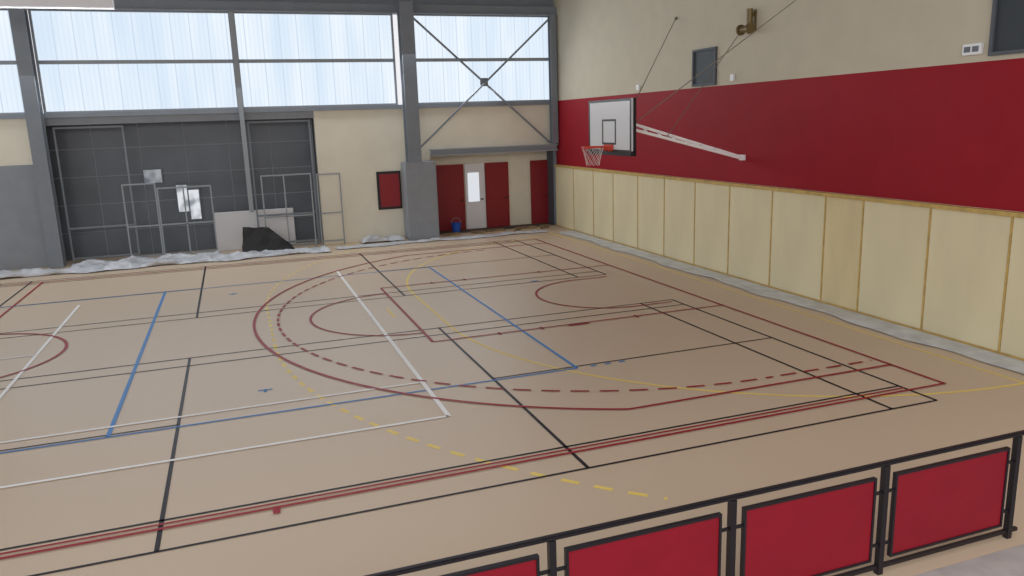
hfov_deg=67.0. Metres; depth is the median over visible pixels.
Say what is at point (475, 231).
timber offcut
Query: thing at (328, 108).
trim
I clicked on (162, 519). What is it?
badminton lines
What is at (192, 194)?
window
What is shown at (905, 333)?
plastic sheet
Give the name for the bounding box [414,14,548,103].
window
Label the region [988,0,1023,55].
window
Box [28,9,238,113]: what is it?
window
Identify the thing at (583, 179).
wall panel
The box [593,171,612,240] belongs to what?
wall panel
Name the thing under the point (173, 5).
beam
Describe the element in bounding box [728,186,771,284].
wall panel
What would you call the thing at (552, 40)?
steel column
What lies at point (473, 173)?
door
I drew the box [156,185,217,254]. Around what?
metal frame
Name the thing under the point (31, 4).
duct
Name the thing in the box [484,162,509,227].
door
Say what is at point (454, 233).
timber offcut
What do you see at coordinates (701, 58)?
window
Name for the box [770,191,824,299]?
wall panel
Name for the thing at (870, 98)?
wall
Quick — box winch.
[736,8,756,35]
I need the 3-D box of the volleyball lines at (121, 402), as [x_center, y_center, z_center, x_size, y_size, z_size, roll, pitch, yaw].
[-7.537,1.072,13.481,18.500,0.001,9.345,-6,13,-19]
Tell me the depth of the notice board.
25.07 m
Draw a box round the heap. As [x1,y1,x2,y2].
[242,227,294,251]
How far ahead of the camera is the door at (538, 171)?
27.82 m
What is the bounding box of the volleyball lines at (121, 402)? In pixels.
[0,267,623,453]
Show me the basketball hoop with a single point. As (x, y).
(612, 122)
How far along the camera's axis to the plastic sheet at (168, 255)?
22.40 m
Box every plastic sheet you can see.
[0,246,330,277]
[72,250,220,265]
[335,230,548,248]
[360,235,405,242]
[559,231,1023,373]
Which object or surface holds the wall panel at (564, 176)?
attached to the wall at (870, 98)
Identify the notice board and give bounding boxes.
[376,171,402,209]
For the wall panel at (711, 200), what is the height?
2.030 m
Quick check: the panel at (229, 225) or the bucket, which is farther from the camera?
the bucket
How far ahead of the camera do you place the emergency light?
11.53 m
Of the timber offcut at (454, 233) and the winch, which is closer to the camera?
the winch
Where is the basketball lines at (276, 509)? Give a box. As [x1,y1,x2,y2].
[0,239,946,559]
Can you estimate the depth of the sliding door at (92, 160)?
23.71 m
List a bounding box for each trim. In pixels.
[0,101,548,118]
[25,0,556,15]
[554,165,1023,217]
[556,169,1023,360]
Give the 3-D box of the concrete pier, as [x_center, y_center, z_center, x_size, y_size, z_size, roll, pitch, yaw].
[-2.978,-2.842,25.082,0.980,2.480,0.790,-6,13,-19]
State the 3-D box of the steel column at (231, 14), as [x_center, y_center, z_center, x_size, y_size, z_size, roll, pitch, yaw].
[-8.050,-5.167,23.031,0.130,5.820,0.160,-6,13,-19]
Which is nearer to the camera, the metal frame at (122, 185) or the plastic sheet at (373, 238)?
the metal frame at (122, 185)
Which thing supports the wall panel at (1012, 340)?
attached to the wall at (870, 98)
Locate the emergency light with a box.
[962,43,983,55]
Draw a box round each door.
[45,118,320,260]
[436,164,465,230]
[464,163,485,228]
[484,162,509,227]
[530,160,548,223]
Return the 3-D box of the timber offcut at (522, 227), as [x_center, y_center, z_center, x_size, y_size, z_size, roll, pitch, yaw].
[0.560,-2.103,26.803,0.600,0.080,0.100,-4,12,-8]
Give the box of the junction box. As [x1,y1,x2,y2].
[730,74,734,80]
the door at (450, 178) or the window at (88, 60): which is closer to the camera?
the window at (88, 60)
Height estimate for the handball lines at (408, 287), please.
0.001 m
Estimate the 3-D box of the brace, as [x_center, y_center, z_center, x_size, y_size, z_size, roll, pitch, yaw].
[-0.904,-6.733,25.316,4.613,4.088,0.185,-6,13,-19]
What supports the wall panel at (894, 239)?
attached to the wall at (870, 98)
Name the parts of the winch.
motor, mounting plate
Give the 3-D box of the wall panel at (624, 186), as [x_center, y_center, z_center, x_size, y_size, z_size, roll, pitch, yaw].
[3.302,-2.263,22.343,0.085,2.030,1.464,-6,13,-19]
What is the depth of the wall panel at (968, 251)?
11.98 m
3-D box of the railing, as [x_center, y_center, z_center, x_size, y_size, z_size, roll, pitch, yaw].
[0.843,2.042,5.396,7.440,0.968,0.048,-6,13,-19]
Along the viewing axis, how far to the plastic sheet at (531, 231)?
24.67 m
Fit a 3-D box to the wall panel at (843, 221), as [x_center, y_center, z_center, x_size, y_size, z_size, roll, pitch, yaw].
[6.186,-0.663,14.460,0.085,2.030,0.914,-6,13,-19]
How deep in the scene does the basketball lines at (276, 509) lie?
10.22 m
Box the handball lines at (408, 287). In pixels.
[48,228,1023,499]
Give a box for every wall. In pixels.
[0,0,556,270]
[553,0,1023,211]
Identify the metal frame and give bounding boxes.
[52,125,140,263]
[121,183,163,256]
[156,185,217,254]
[247,120,319,243]
[260,173,316,246]
[316,173,345,245]
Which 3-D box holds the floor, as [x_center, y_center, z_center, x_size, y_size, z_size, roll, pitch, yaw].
[-4.196,1.688,10.603,23.200,0.200,32.900,-6,13,-19]
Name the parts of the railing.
panel frame, infill panel, post, panel frame, infill panel, post, panel frame, infill panel, post, rail, panel frame, infill panel, post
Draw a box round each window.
[0,8,24,114]
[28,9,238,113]
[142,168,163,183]
[175,183,202,221]
[233,11,397,108]
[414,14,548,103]
[692,46,717,86]
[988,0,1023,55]
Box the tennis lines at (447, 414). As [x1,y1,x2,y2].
[0,271,450,487]
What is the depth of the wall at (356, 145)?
24.70 m
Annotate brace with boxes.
[414,18,550,147]
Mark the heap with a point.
(259, 239)
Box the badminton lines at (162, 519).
[0,240,936,575]
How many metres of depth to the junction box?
17.05 m
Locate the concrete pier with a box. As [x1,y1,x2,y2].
[401,161,439,240]
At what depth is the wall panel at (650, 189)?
20.96 m
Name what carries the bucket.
on the floor
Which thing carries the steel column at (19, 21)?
on the floor
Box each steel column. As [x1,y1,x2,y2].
[8,8,66,268]
[229,11,253,211]
[396,1,421,162]
[547,15,558,143]
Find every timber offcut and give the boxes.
[442,232,459,235]
[471,230,484,233]
[485,228,504,231]
[519,226,536,228]
[540,224,548,228]
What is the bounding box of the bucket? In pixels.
[451,218,460,232]
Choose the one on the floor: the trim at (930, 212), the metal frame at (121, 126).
the metal frame at (121, 126)
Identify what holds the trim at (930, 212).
attached to the wall at (870, 98)
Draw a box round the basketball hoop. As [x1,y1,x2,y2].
[581,0,795,165]
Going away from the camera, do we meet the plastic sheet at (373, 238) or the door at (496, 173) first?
the plastic sheet at (373, 238)
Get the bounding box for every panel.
[214,208,295,250]
[555,167,573,229]
[574,169,592,234]
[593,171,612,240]
[613,173,636,247]
[638,176,663,254]
[664,179,694,263]
[694,182,728,273]
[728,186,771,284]
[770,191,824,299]
[821,197,862,309]
[858,201,929,328]
[922,208,1010,350]
[1000,217,1023,358]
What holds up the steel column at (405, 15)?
on the concrete pier
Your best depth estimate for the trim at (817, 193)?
14.38 m
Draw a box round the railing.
[364,430,1023,575]
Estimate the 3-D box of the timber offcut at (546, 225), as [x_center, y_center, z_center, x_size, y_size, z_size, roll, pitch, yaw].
[1.131,-2.117,26.684,0.350,0.120,0.100,-13,16,-41]
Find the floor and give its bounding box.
[0,223,1023,575]
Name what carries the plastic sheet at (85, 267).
on the floor
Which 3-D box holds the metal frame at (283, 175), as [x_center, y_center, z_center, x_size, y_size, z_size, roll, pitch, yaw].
[-6.848,-2.338,23.775,1.490,2.300,0.040,-6,13,-19]
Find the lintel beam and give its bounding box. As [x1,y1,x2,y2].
[430,144,557,155]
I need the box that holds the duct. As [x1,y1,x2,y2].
[0,0,114,9]
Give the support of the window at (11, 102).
in the wall at (356, 145)
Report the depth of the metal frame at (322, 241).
24.32 m
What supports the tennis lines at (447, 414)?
on the floor
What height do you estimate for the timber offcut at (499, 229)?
0.070 m
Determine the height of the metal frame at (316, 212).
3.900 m
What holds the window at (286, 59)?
in the wall at (356, 145)

